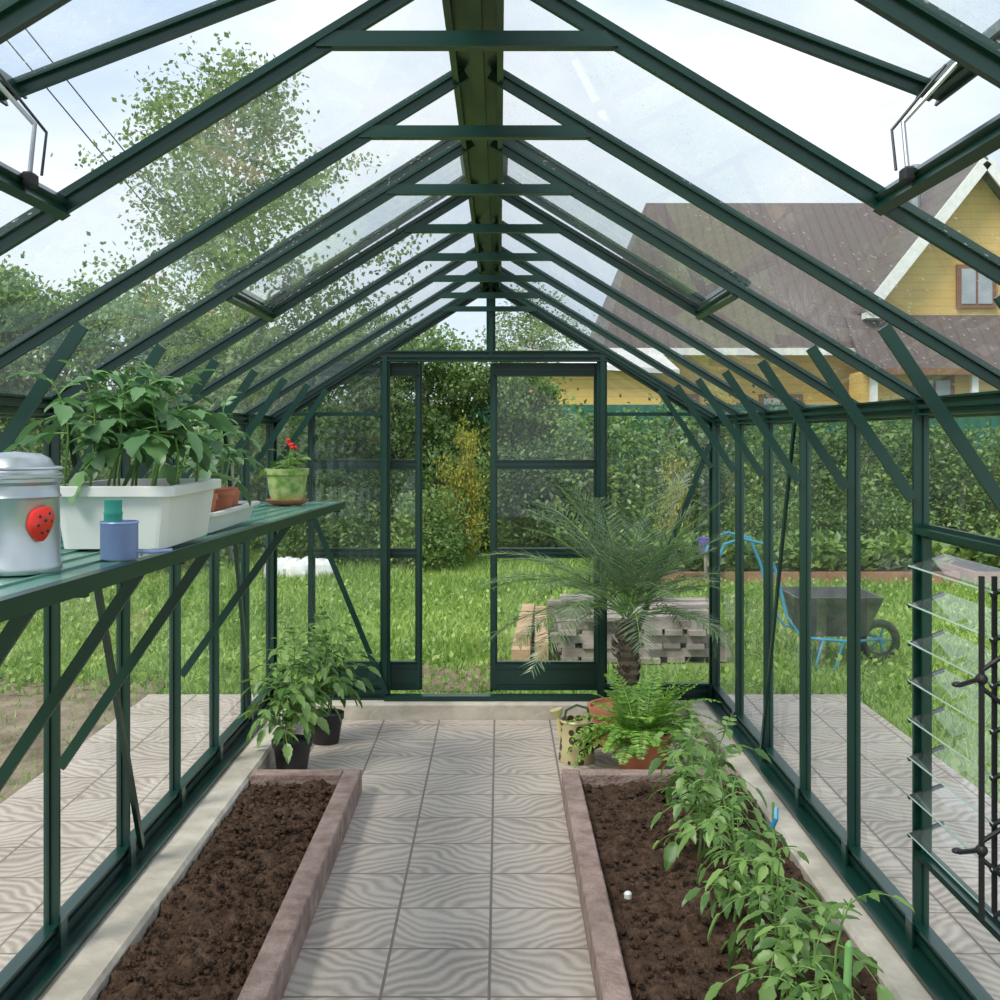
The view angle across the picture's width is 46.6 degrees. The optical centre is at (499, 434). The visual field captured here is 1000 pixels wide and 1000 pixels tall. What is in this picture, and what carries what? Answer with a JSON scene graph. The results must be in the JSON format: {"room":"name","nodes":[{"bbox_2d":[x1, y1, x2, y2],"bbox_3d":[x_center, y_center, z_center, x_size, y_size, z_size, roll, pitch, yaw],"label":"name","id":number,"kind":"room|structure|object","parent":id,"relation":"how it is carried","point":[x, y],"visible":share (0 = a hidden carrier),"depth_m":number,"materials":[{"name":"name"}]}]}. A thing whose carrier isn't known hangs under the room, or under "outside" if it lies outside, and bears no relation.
{"room":"greenhouse","nodes":[
{"label":"greenhouse","id":0,"kind":"room"},
{"bbox_2d":[7,29,275,334],"bbox_3d":[-6.649,-4.450,23.000,0.022,8.022,22.253,0,0,9],"label":"power lines","id":1,"kind":"object","parent":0,"point":[25,29],"visible":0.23,"depth_m":19.62,"materials":[{"name":"black plastic"}]},
{"bbox_2d":[270,720,717,999],"bbox_3d":[-0.020,1.580,2.755,2.100,0.060,7.110,0,0,0],"label":"floor","id":2,"kind":"structure","parent":0,"point":[452,876],"depth_m":4.13,"materials":[{"name":"grey tile"}]},
{"bbox_2d":[98,769,361,999],"bbox_3d":[-0.832,1.497,2.960,0.469,0.104,4.120,0,0,0],"label":"garden bed","id":3,"kind":"object","parent":2,"relation":"on","point":[237,925],"visible":1,"depth_m":3.70,"materials":[{"name":"soil"}]},
{"bbox_2d":[237,621,341,768],"bbox_3d":[-0.960,1.200,5.317,0.454,0.698,0.498,0,0,-31],"label":"potted plant","id":4,"kind":"object","parent":2,"relation":"on","point":[291,751],"visible":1,"depth_m":5.27,"materials":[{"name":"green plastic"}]},
{"bbox_2d":[271,734,312,768],"bbox_3d":[-0.955,1.474,5.330,0.189,0.150,0.189,0,0,0],"label":"pot","id":5,"kind":"object","parent":4,"relation":"on","point":[299,759],"depth_m":5.27,"materials":[{"name":"black plastic"}]},
{"bbox_2d":[275,606,380,745],"bbox_3d":[-0.856,1.196,5.840,0.506,0.706,0.466,0,0,-23],"label":"tomato","id":6,"kind":"object","parent":2,"relation":"on","point":[320,737],"visible":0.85,"depth_m":5.80,"materials":[{"name":"green plant"}]},
{"bbox_2d":[310,708,343,745],"bbox_3d":[-0.880,1.474,5.850,0.189,0.150,0.189,0,0,0],"label":"pot","id":7,"kind":"object","parent":6,"relation":"on","point":[320,737],"depth_m":5.79,"materials":[{"name":"black plastic"}]},
{"bbox_2d":[550,704,601,765],"bbox_3d":[0.356,1.414,5.513,0.201,0.270,0.175,0,0,-35],"label":"watering can","id":8,"kind":"object","parent":2,"relation":"on","point":[566,733],"visible":0.89,"depth_m":5.46,"materials":[{"name":"metal"}]},
{"bbox_2d":[474,470,735,745],"bbox_3d":[0.490,0.870,5.743,1.260,1.359,1.154,0,0,0],"label":"potted palm","id":9,"kind":"object","parent":2,"relation":"on","point":[626,633],"visible":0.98,"depth_m":5.83,"materials":[{"name":"plant"}]},
{"bbox_2d":[587,697,659,745],"bbox_3d":[0.627,1.464,5.920,0.435,0.169,0.430,0,0,0],"label":"pot","id":10,"kind":"object","parent":9,"relation":"on","point":[592,708],"depth_m":5.88,"materials":[{"name":"ceramic"}]},
{"bbox_2d":[566,666,724,768],"bbox_3d":[0.731,1.319,5.420,0.723,0.460,0.716,0,0,36],"label":"potted fern","id":11,"kind":"object","parent":2,"relation":"on","point":[639,721],"visible":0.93,"depth_m":5.31,"materials":[{"name":"green plant"}]},
{"bbox_2d":[616,724,673,768],"bbox_3d":[0.660,1.460,5.380,0.296,0.179,0.296,0,0,0],"label":"pot","id":12,"kind":"object","parent":11,"relation":"on","point":[621,744],"depth_m":5.27,"materials":[{"name":"ceramic"}]},
{"bbox_2d":[562,769,877,999],"bbox_3d":[0.646,1.497,2.960,0.760,0.104,4.120,0,0,0],"label":"garden bed","id":13,"kind":"object","parent":2,"relation":"on","point":[647,945],"visible":0.64,"depth_m":3.69,"materials":[{"name":"stone"}]},
{"bbox_2d":[624,891,631,899],"bbox_3d":[0.410,1.474,3.720,0.026,0.021,0.026,0,0,0],"label":"plant label","id":14,"kind":"object","parent":13,"relation":"on","point":[627,894],"visible":1,"depth_m":3.71,"materials":[{"name":"white plastic"}]},
{"bbox_2d":[648,718,731,815],"bbox_3d":[0.737,1.361,4.679,0.333,0.429,0.428,0,0,37],"label":"plant","id":15,"kind":"object","parent":13,"relation":"on","point":[656,762],"visible":0.5,"depth_m":4.68,"materials":[{"name":"green plant"}]},
{"bbox_2d":[648,714,768,871],"bbox_3d":[0.739,1.270,4.112,0.430,0.530,0.379,0,0,0],"label":"plant","id":16,"kind":"object","parent":13,"relation":"on","point":[670,851],"visible":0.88,"depth_m":4.07,"materials":[{"name":"green plant"}]},
{"bbox_2d":[667,715,770,833],"bbox_3d":[0.815,1.330,4.403,0.392,0.518,0.447,0,0,0],"label":"plant","id":17,"kind":"object","parent":13,"relation":"on","point":[728,778],"visible":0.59,"depth_m":4.38,"materials":[{"name":"green plant"}]},
{"bbox_2d":[679,778,791,892],"bbox_3d":[0.774,1.312,3.824,0.333,0.379,0.372,0,0,-18],"label":"plant","id":18,"kind":"object","parent":13,"relation":"on","point":[727,819],"visible":0.59,"depth_m":3.79,"materials":[{"name":"green plant"}]},
{"bbox_2d":[677,776,799,921],"bbox_3d":[0.700,1.314,3.516,0.350,0.540,0.427,0,0,0],"label":"plant","id":19,"kind":"object","parent":13,"relation":"on","point":[740,882],"visible":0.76,"depth_m":3.48,"materials":[{"name":"green plant"}]},
{"bbox_2d":[705,827,832,971],"bbox_3d":[0.787,1.331,3.311,0.343,0.400,0.302,0,0,24],"label":"plant","id":20,"kind":"object","parent":13,"relation":"on","point":[754,899],"visible":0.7,"depth_m":3.26,"materials":[{"name":"green plant"}]},
{"bbox_2d":[769,802,778,873],"bbox_3d":[0.931,1.385,3.939,0.036,0.270,0.036,0,0,0],"label":"stake","id":21,"kind":"object","parent":13,"relation":"on","point":[775,810],"visible":0.75,"depth_m":3.94,"materials":[{"name":"blue paint"}]},
{"bbox_2d":[704,855,859,999],"bbox_3d":[0.732,1.297,3.032,0.411,0.452,0.362,0,0,0],"label":"plant","id":22,"kind":"object","parent":13,"relation":"on","point":[760,953],"visible":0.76,"depth_m":3.00,"materials":[{"name":"green plant"}]},
{"bbox_2d":[740,902,852,999],"bbox_3d":[0.767,1.345,2.690,0.383,0.469,0.340,0,0,42],"label":"plant","id":23,"kind":"object","parent":13,"relation":"on","point":[826,990],"visible":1,"depth_m":2.68,"materials":[{"name":"green plant"}]},
{"bbox_2d":[776,890,914,999],"bbox_3d":[0.837,1.319,2.876,0.370,0.418,0.344,0,0,36],"label":"plant","id":24,"kind":"object","parent":13,"relation":"on","point":[883,993],"visible":0.66,"depth_m":2.83,"materials":[{"name":"green plant"}]},
{"bbox_2d":[842,940,852,999],"bbox_3d":[0.795,1.340,2.660,0.027,0.360,0.018,0,0,0],"label":"stake","id":25,"kind":"object","parent":13,"relation":"on","point":[848,953],"visible":0.96,"depth_m":2.65,"materials":[{"name":"green plastic"}]},
{"bbox_2d":[0,525,999,803],"bbox_3d":[0.000,1.620,45.000,120.000,0.001,110.000,0,0,0],"label":"lawn","id":26,"kind":"structure","parent":0,"point":[696,661],"depth_m":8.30,"materials":[{"name":"green plant"}]},
{"bbox_2d":[0,424,71,471],"bbox_3d":[-6.989,0.826,15.834,2.611,1.977,2.342,0,0,8],"label":"shrub","id":27,"kind":"object","parent":26,"relation":"on","point":[63,444],"visible":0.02,"depth_m":16.14,"materials":[{"name":"green plant"}]},
{"bbox_2d":[0,325,79,435],"bbox_3d":[-7.982,-0.469,18.010,3.032,4.240,2.886,0,0,-2],"label":"tree","id":28,"kind":"object","parent":26,"relation":"on","point":[0,325],"visible":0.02,"depth_m":17.99,"materials":[{"name":"green plant"}]},
{"bbox_2d":[0,251,91,460],"bbox_3d":[-7.906,-0.607,17.746,3.905,4.579,3.822,0,0,-36],"label":"bushy tree","id":29,"kind":"object","parent":26,"relation":"on","point":[11,293],"visible":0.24,"depth_m":17.12,"materials":[{"name":"green plant"}]},
{"bbox_2d":[0,417,134,484],"bbox_3d":[-5.957,0.742,15.872,2.817,2.157,2.551,0,0,41],"label":"shrub","id":30,"kind":"object","parent":26,"relation":"on","point":[106,473],"visible":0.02,"depth_m":15.35,"materials":[{"name":"green plant"}]},
{"bbox_2d":[0,677,168,802],"bbox_3d":[-2.770,1.605,4.800,1.260,0.054,5.600,0,0,0],"label":"bare earth patch","id":31,"kind":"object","parent":26,"relation":"on","point":[7,699],"visible":0.52,"depth_m":6.61,"materials":[{"name":"brown soil"}]},
{"bbox_2d":[0,265,185,480],"bbox_3d":[-5.984,-0.441,17.887,3.540,4.242,3.617,0,0,-23],"label":"bushy tree","id":32,"kind":"object","parent":26,"relation":"on","point":[94,351],"visible":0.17,"depth_m":17.14,"materials":[{"name":"green plant"}]},
{"bbox_2d":[0,694,257,970],"bbox_3d":[-1.728,1.607,3.100,0.785,0.085,7.800,0,0,0],"label":"path","id":33,"kind":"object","parent":26,"relation":"on","point":[88,782],"visible":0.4,"depth_m":4.94,"materials":[{"name":"grey tile"}]},
{"bbox_2d":[37,706,301,999],"bbox_3d":[-1.198,1.545,2.860,0.255,0.170,7.320,0,0,0],"label":"concrete curb","id":34,"kind":"structure","parent":26,"relation":"on","point":[88,972],"depth_m":3.75,"materials":[{"name":"concrete"}]},
{"bbox_2d":[0,322,328,999],"bbox_3d":[-1.144,0.601,2.970,0.412,1.718,6.871,0,0,0],"label":"frame","id":35,"kind":"object","parent":34,"relation":"on","point":[66,927],"visible":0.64,"depth_m":3.87,"materials":[{"name":"green metal"}]},
{"bbox_2d":[0,501,344,791],"bbox_3d":[-0.973,0.575,2.925,0.544,0.727,4.651,0,0,0],"label":"shelf","id":36,"kind":"object","parent":35,"relation":"attached to","point":[83,572],"visible":0.54,"depth_m":2.62,"materials":[{"name":"green metal"}]},
{"bbox_2d":[0,451,63,575],"bbox_3d":[-0.844,0.133,2.020,0.164,0.208,0.162,0,0,0],"label":"can","id":37,"kind":"object","parent":36,"relation":"on","point":[30,495],"visible":1,"depth_m":1.96,"materials":[{"name":"metal"}]},
{"bbox_2d":[3,358,242,548],"bbox_3d":[-0.835,0.035,2.627,0.488,0.418,0.563,0,0,0],"label":"planter box","id":38,"kind":"object","parent":36,"relation":"on","point":[170,511],"visible":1,"depth_m":2.53,"materials":[{"name":"white plastic"}]},
{"bbox_2d":[99,499,172,560],"bbox_3d":[-0.716,0.184,2.270,0.135,0.116,0.076,0,0,0],"label":"bottle","id":39,"kind":"object","parent":36,"relation":"on","point":[118,536],"visible":1,"depth_m":2.25,"materials":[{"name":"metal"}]},
{"bbox_2d":[138,548,157,555],"bbox_3d":[-0.743,0.239,2.380,0.054,0.008,0.103,0,0,0],"label":"garden snips","id":40,"kind":"object","parent":36,"relation":"on","point":[140,554],"visible":0.27,"depth_m":2.39,"materials":[{"name":"grey metal"}]},
{"bbox_2d":[148,391,264,532],"bbox_3d":[-0.823,0.062,3.285,0.301,0.388,0.590,0,0,0],"label":"seedling tray","id":41,"kind":"object","parent":36,"relation":"on","point":[227,510],"visible":0.45,"depth_m":3.26,"materials":[{"name":"green plant"}]},
{"bbox_2d":[207,487,259,532],"bbox_3d":[-0.836,0.207,3.275,0.208,0.100,0.570,0,0,0],"label":"tray","id":42,"kind":"object","parent":36,"relation":"on","point":[227,510],"depth_m":3.27,"materials":[{"name":"white plastic"}]},
{"bbox_2d":[258,438,310,504],"bbox_3d":[-0.897,0.151,4.842,0.200,0.277,0.233,0,0,-20],"label":"geranium","id":43,"kind":"object","parent":36,"relation":"on","point":[287,483],"visible":1,"depth_m":4.76,"materials":[{"name":"green ceramic"}]},
{"bbox_2d":[258,438,310,477],"bbox_3d":[-0.900,0.104,4.850,0.200,0.183,0.215,0,0,-20],"label":"plant","id":44,"kind":"object","parent":43,"relation":"on","point":[286,471],"depth_m":4.80,"materials":[{"name":"green plant"}]},
{"bbox_2d":[265,468,308,504],"bbox_3d":[-0.885,0.214,4.820,0.184,0.150,0.184,0,0,0],"label":"pot","id":45,"kind":"object","parent":43,"relation":"on","point":[286,486],"depth_m":4.75,"materials":[{"name":"green ceramic"}]},
{"bbox_2d":[0,0,999,419],"bbox_3d":[-0.039,-0.475,2.970,2.531,0.820,6.854,0,0,0],"label":"frame","id":46,"kind":"object","parent":35,"relation":"on","point":[476,40],"visible":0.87,"depth_m":2.65,"materials":[{"name":"green metal"}]},
{"bbox_2d":[0,0,275,188],"bbox_3d":[-0.475,-0.648,1.730,0.797,0.507,0.600,0,0,0],"label":"frame","id":47,"kind":"object","parent":46,"relation":"attached to","point":[14,89],"visible":1,"depth_m":2.00,"materials":[{"name":"green metal"}]},
{"bbox_2d":[213,140,465,307],"bbox_3d":[-0.445,-0.645,3.590,0.739,0.482,0.600,0,0,0],"label":"frame","id":48,"kind":"object","parent":46,"relation":"attached to","point":[441,145],"visible":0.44,"depth_m":3.47,"materials":[{"name":"green metal"}]},
{"bbox_2d":[28,67,901,374],"bbox_3d":[-0.038,-0.459,2.970,2.566,0.778,6.820,0,0,0],"label":"glass","id":49,"kind":"object","parent":46,"relation":"attached to","point":[447,67],"visible":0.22,"depth_m":2.57,"materials":[{"name":"clear glass"}]},
{"bbox_2d":[502,140,751,305],"bbox_3d":[0.344,-0.650,3.590,0.739,0.474,0.600,0,0,0],"label":"frame","id":50,"kind":"object","parent":46,"relation":"attached to","point":[523,145],"visible":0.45,"depth_m":3.30,"materials":[{"name":"green metal"}]},
{"bbox_2d":[666,0,999,183],"bbox_3d":[0.375,-0.652,1.730,0.797,0.498,0.600,0,0,0],"label":"frame","id":51,"kind":"object","parent":46,"relation":"attached to","point":[951,77],"visible":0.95,"depth_m":2.00,"materials":[{"name":"green metal"}]},
{"bbox_2d":[109,273,283,403],"bbox_3d":[-5.088,-0.540,19.375,3.134,4.381,2.982,0,0,-33],"label":"tree","id":52,"kind":"object","parent":26,"relation":"on","point":[206,283],"visible":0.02,"depth_m":19.38,"materials":[{"name":"green plant"}]},
{"bbox_2d":[130,432,265,539],"bbox_3d":[-4.483,0.763,16.733,2.818,2.133,2.527,0,0,36],"label":"shrub","id":53,"kind":"object","parent":26,"relation":"on","point":[165,463],"visible":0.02,"depth_m":16.32,"materials":[{"name":"green plant"}]},
{"bbox_2d":[145,460,261,573],"bbox_3d":[-3.961,1.020,14.121,2.102,1.580,1.945,0,0,-8],"label":"shrub","id":54,"kind":"object","parent":26,"relation":"on","point":[222,553],"visible":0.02,"depth_m":13.86,"materials":[{"name":"green plant"}]},
{"bbox_2d":[143,297,306,499],"bbox_3d":[-4.301,-0.251,17.659,3.218,3.856,3.288,0,0,-4],"label":"bushy tree","id":55,"kind":"object","parent":26,"relation":"on","point":[209,321],"visible":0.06,"depth_m":17.62,"materials":[{"name":"green plant"}]},
{"bbox_2d":[50,31,434,561],"bbox_3d":[-2.966,-1.579,14.528,4.958,6.460,4.718,0,0,-22],"label":"birch tree","id":56,"kind":"object","parent":26,"relation":"on","point":[201,197],"visible":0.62,"depth_m":14.07,"materials":[{"name":"green plant"}]},
{"bbox_2d":[188,401,355,553],"bbox_3d":[-3.313,0.590,16.614,2.989,2.527,3.301,0,0,-24],"label":"shrub","id":57,"kind":"object","parent":26,"relation":"on","point":[261,481],"visible":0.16,"depth_m":15.96,"materials":[{"name":"green plant"}]},
{"bbox_2d":[263,556,332,578],"bbox_3d":[-2.267,1.535,13.188,0.820,0.328,0.464,0,0,0],"label":"sacks","id":58,"kind":"object","parent":26,"relation":"on","point":[287,565],"visible":0.51,"depth_m":13.04,"materials":[{"name":"plastic"}]},
{"bbox_2d":[251,471,379,566],"bbox_3d":[-2.179,1.088,14.514,1.729,1.404,1.869,0,0,31],"label":"shrub","id":59,"kind":"object","parent":26,"relation":"on","point":[338,533],"visible":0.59,"depth_m":14.21,"materials":[{"name":"green plant"}]},
{"bbox_2d":[251,309,453,515],"bbox_3d":[-2.459,-0.156,17.796,3.124,3.663,3.057,0,0,29],"label":"bushy tree","id":60,"kind":"object","parent":26,"relation":"on","point":[361,422],"visible":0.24,"depth_m":17.57,"materials":[{"name":"green plant"}]},
{"bbox_2d":[318,458,433,547],"bbox_3d":[-1.653,1.032,15.864,1.740,1.469,1.941,0,0,-38],"label":"shrub","id":61,"kind":"object","parent":26,"relation":"on","point":[366,486],"visible":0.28,"depth_m":15.68,"materials":[{"name":"green plant"}]},
{"bbox_2d":[317,393,441,505],"bbox_3d":[-2.127,0.548,19.548,2.929,2.661,3.266,0,0,-21],"label":"shrub","id":62,"kind":"object","parent":26,"relation":"on","point":[403,393],"visible":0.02,"depth_m":19.07,"materials":[{"name":"green plant"}]},
{"bbox_2d":[322,304,441,404],"bbox_3d":[-2.781,-0.469,22.879,3.032,4.240,2.886,0,0,-33],"label":"tree","id":63,"kind":"object","parent":26,"relation":"on","point":[383,319],"visible":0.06,"depth_m":22.85,"materials":[{"name":"green plant"}]},
{"bbox_2d":[317,309,510,523],"bbox_3d":[-1.368,-0.156,18.582,3.124,3.663,3.057,0,0,21],"label":"bushy tree","id":64,"kind":"object","parent":26,"relation":"on","point":[438,371],"visible":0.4,"depth_m":18.04,"materials":[{"name":"green plant"}]},
{"bbox_2d":[346,467,488,574],"bbox_3d":[-1.011,1.088,14.196,1.729,1.404,1.869,0,0,-43],"label":"shrub","id":65,"kind":"object","parent":26,"relation":"on","point":[432,540],"visible":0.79,"depth_m":13.88,"materials":[{"name":"green plant"}]},
{"bbox_2d":[363,436,520,553],"bbox_3d":[-0.846,0.899,15.924,2.318,1.774,2.099,0,0,-31],"label":"shrub","id":66,"kind":"object","parent":26,"relation":"on","point":[430,468],"visible":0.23,"depth_m":15.68,"materials":[{"name":"green plant"}]},
{"bbox_2d":[425,409,489,560],"bbox_3d":[-0.543,0.713,14.948,0.904,2.086,0.716,0,0,-1],"label":"shrub","id":67,"kind":"object","parent":26,"relation":"on","point":[470,487],"visible":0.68,"depth_m":14.88,"materials":[{"name":"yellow plant"}]},
{"bbox_2d":[406,665,515,691],"bbox_3d":[-0.250,1.611,7.700,0.700,0.036,0.800,0,0,0],"label":"bare earth patch","id":68,"kind":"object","parent":26,"relation":"on","point":[436,681],"visible":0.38,"depth_m":7.64,"materials":[{"name":"brown soil"}]},
{"bbox_2d":[1,403,999,514],"bbox_3d":[0.000,0.510,20.985,52.000,2.220,0.090,0,0,0],"label":"fence","id":69,"kind":"object","parent":26,"relation":"on","point":[977,422],"visible":0.02,"depth_m":21.00,"materials":[{"name":"green metal"}]},
{"bbox_2d":[313,700,688,719],"bbox_3d":[-0.020,1.545,6.416,2.096,0.170,0.208,0,0,0],"label":"concrete curb","id":70,"kind":"structure","parent":26,"relation":"on","point":[371,709],"depth_m":6.31,"materials":[{"name":"concrete"}]},
{"bbox_2d":[308,363,421,689],"bbox_3d":[-0.755,0.511,6.490,0.640,1.828,0.035,0,0,0],"label":"frame","id":71,"kind":"object","parent":70,"relation":"on","point":[405,675],"visible":0.77,"depth_m":6.48,"materials":[{"name":"green metal"}]},
{"bbox_2d":[271,283,714,700],"bbox_3d":[-0.038,0.297,6.397,2.493,2.326,0.085,0,0,0],"label":"frame","id":72,"kind":"object","parent":70,"relation":"on","point":[382,688],"visible":0.63,"depth_m":6.39,"materials":[{"name":"green metal"}]},
{"bbox_2d":[490,363,596,689],"bbox_3d":[0.255,0.511,6.490,0.620,1.828,0.035,0,0,0],"label":"frame","id":73,"kind":"object","parent":70,"relation":"on","point":[504,675],"visible":0.75,"depth_m":6.48,"materials":[{"name":"green metal"}]},
{"bbox_2d":[438,340,587,535],"bbox_3d":[0.254,0.082,18.809,2.655,3.181,2.713,0,0,-12],"label":"bushy tree","id":74,"kind":"object","parent":26,"relation":"on","point":[546,393],"visible":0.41,"depth_m":18.27,"materials":[{"name":"green plant"}]},
{"bbox_2d":[446,394,610,531],"bbox_3d":[0.391,0.602,19.283,3.266,2.528,2.929,0,0,37],"label":"shrub","id":75,"kind":"object","parent":26,"relation":"on","point":[485,414],"visible":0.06,"depth_m":18.59,"materials":[{"name":"green plant"}]},
{"bbox_2d":[511,604,547,660],"bbox_3d":[0.232,1.510,8.862,0.257,0.200,1.680,0,0,2],"label":"timber beams","id":76,"kind":"structure","parent":26,"relation":"on","point":[517,654],"depth_m":8.21,"materials":[{"name":"brown wood"}]},
{"bbox_2d":[475,282,604,404],"bbox_3d":[0.653,-0.893,25.742,3.463,5.088,3.639,0,0,11],"label":"tree","id":77,"kind":"object","parent":26,"relation":"on","point":[539,330],"visible":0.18,"depth_m":25.88,"materials":[{"name":"green plant"}]},
{"bbox_2d":[475,424,619,547],"bbox_3d":[0.624,0.824,16.714,2.620,1.983,2.349,0,0,0],"label":"shrub","id":78,"kind":"object","parent":26,"relation":"on","point":[530,489],"visible":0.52,"depth_m":16.22,"materials":[{"name":"green plant"}]},
{"bbox_2d":[548,594,730,663],"bbox_3d":[1.023,1.450,8.798,1.325,0.319,1.295,0,0,0],"label":"concrete blocks","id":79,"kind":"object","parent":26,"relation":"on","point":[695,641],"visible":0.45,"depth_m":8.23,"materials":[{"name":"grey concrete"}]},
{"bbox_2d":[531,383,758,547],"bbox_3d":[2.093,0.555,16.287,3.412,2.612,3.090,0,0,5],"label":"shrub","id":80,"kind":"object","parent":26,"relation":"on","point":[625,443],"visible":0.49,"depth_m":15.85,"materials":[{"name":"green plant"}]},
{"bbox_2d":[649,444,696,544],"bbox_3d":[2.216,0.921,14.929,0.650,1.612,0.822,0,0,31],"label":"shrub","id":81,"kind":"object","parent":26,"relation":"on","point":[680,502],"visible":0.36,"depth_m":14.95,"materials":[{"name":"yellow plant"}]},
{"bbox_2d":[617,437,778,534],"bbox_3d":[2.822,0.870,16.343,2.470,1.870,2.215,0,0,-2],"label":"shrub","id":82,"kind":"object","parent":26,"relation":"on","point":[702,487],"visible":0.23,"depth_m":15.88,"materials":[{"name":"green plant"}]},
{"bbox_2d":[698,537,708,584],"bbox_3d":[2.200,1.360,12.400,0.184,0.520,0.184,0,0,0],"label":"shovel","id":83,"kind":"object","parent":26,"relation":"on","point":[703,539],"visible":0.46,"depth_m":12.38,"materials":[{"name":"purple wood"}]},
{"bbox_2d":[625,384,789,522],"bbox_3d":[3.407,0.527,18.995,3.266,2.712,2.929,0,0,-28],"label":"shrub","id":84,"kind":"object","parent":26,"relation":"on","point":[697,431],"visible":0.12,"depth_m":18.59,"materials":[{"name":"green plant"}]},
{"bbox_2d":[514,156,999,404],"bbox_3d":[8.150,-2.565,29.800,15.700,8.370,11.800,0,0,0],"label":"house","id":85,"kind":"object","parent":26,"relation":"on","point":[933,287],"visible":0.34,"depth_m":26.90,"materials":[{"name":"tile"}]},
{"bbox_2d":[720,480,831,537],"bbox_3d":[3.391,1.156,14.523,1.635,1.229,1.513,0,0,-39],"label":"shrub","id":86,"kind":"object","parent":26,"relation":"on","point":[777,524],"visible":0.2,"depth_m":14.37,"materials":[{"name":"green plant"}]},
{"bbox_2d":[609,526,959,583],"bbox_3d":[3.110,1.346,13.272,3.853,0.568,1.420,0,0,0],"label":"hedge","id":87,"kind":"object","parent":26,"relation":"on","point":[886,565],"visible":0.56,"depth_m":12.87,"materials":[{"name":"green plant"}]},
{"bbox_2d":[705,531,900,670],"bbox_3d":[2.159,1.158,8.200,1.338,0.918,0.600,0,0,0],"label":"wheelbarrow","id":88,"kind":"object","parent":26,"relation":"on","point":[828,603],"visible":0.79,"depth_m":7.99,"materials":[{"name":"metal"}]},
{"bbox_2d":[687,700,932,999],"bbox_3d":[1.139,1.545,2.860,0.218,0.170,7.320,0,0,0],"label":"concrete curb","id":89,"kind":"structure","parent":26,"relation":"on","point":[864,935],"depth_m":3.85,"materials":[{"name":"concrete"}]},
{"bbox_2d":[657,294,999,999],"bbox_3d":[1.067,0.603,2.970,0.412,1.714,6.871,0,0,0],"label":"frame","id":90,"kind":"object","parent":89,"relation":"on","point":[931,961],"visible":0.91,"depth_m":3.88,"materials":[{"name":"green metal"}]},
{"bbox_2d":[908,565,992,916],"bbox_3d":[1.193,0.725,2.970,0.100,0.786,0.560,0,0,0],"label":"slats","id":91,"kind":"object","parent":90,"relation":"attached to","point":[967,584],"visible":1,"depth_m":2.96,"materials":[{"name":"clear glass"}]},
{"bbox_2d":[907,535,999,919],"bbox_3d":[1.165,0.725,2.969,0.158,0.910,0.570,0,0,0],"label":"frame","id":92,"kind":"object","parent":90,"relation":"attached to","point":[926,561],"depth_m":2.71,"materials":[{"name":"black metal"}]},
{"bbox_2d":[720,388,940,555],"bbox_3d":[4.349,0.602,15.547,2.955,2.498,3.262,0,0,-6],"label":"shrub","id":93,"kind":"object","parent":26,"relation":"on","point":[823,525],"visible":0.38,"depth_m":15.28,"materials":[{"name":"green plant"}]},
{"bbox_2d":[727,694,999,999],"bbox_3d":[1.689,1.607,3.100,0.862,0.085,7.800,0,0,0],"label":"path","id":94,"kind":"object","parent":26,"relation":"on","point":[886,770],"visible":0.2,"depth_m":4.94,"materials":[{"name":"grey tile"}]},
{"bbox_2d":[792,403,955,508],"bbox_3d":[6.310,0.660,19.487,2.929,2.386,3.266,0,0,10],"label":"shrub","id":95,"kind":"object","parent":26,"relation":"on","point":[829,424],"visible":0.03,"depth_m":19.25,"materials":[{"name":"green plant"}]},
{"bbox_2d":[828,480,951,558],"bbox_3d":[4.946,1.156,14.644,1.635,1.229,1.513,0,0,-2],"label":"shrub","id":96,"kind":"object","parent":26,"relation":"on","point":[896,515],"visible":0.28,"depth_m":14.43,"materials":[{"name":"green plant"}]},
{"bbox_2d":[798,420,992,547],"bbox_3d":[5.333,0.725,16.261,2.941,2.227,2.637,0,0,36],"label":"shrub","id":97,"kind":"object","parent":26,"relation":"on","point":[904,456],"visible":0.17,"depth_m":15.76,"materials":[{"name":"green plant"}]},
{"bbox_2d":[888,420,999,549],"bbox_3d":[6.670,0.676,15.753,2.742,2.317,3.027,0,0,-32],"label":"shrub","id":98,"kind":"object","parent":26,"relation":"on","point":[974,519],"visible":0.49,"depth_m":15.52,"materials":[{"name":"green plant"}]},
{"bbox_2d":[933,527,999,583],"bbox_3d":[7.334,1.346,13.277,4.391,0.568,1.404,0,0,0],"label":"raised garden bed","id":99,"kind":"object","parent":26,"relation":"on","point":[987,565],"visible":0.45,"depth_m":13.09,"materials":[{"name":"brick"}]},
{"bbox_2d":[977,417,999,506],"bbox_3d":[9.494,0.614,19.279,3.266,2.499,2.929,0,0,13],"label":"shrub","id":100,"kind":"object","parent":26,"relation":"on","point":[998,427],"visible":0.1,"depth_m":19.38,"materials":[{"name":"green plant"}]},
{"bbox_2d":[981,439,999,527],"bbox_3d":[7.993,0.741,16.150,2.590,2.187,2.888,0,0,-22],"label":"shrub","id":101,"kind":"object","parent":26,"relation":"on","point":[994,439],"visible":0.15,"depth_m":16.35,"materials":[{"name":"green plant"}]},
{"bbox_2d":[981,514,999,533],"bbox_3d":[7.083,1.088,14.631,1.869,1.404,1.729,0,0,24],"label":"shrub","id":102,"kind":"object","parent":26,"relation":"on","point":[988,528],"visible":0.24,"depth_m":14.73,"materials":[{"name":"green plant"}]}
]}

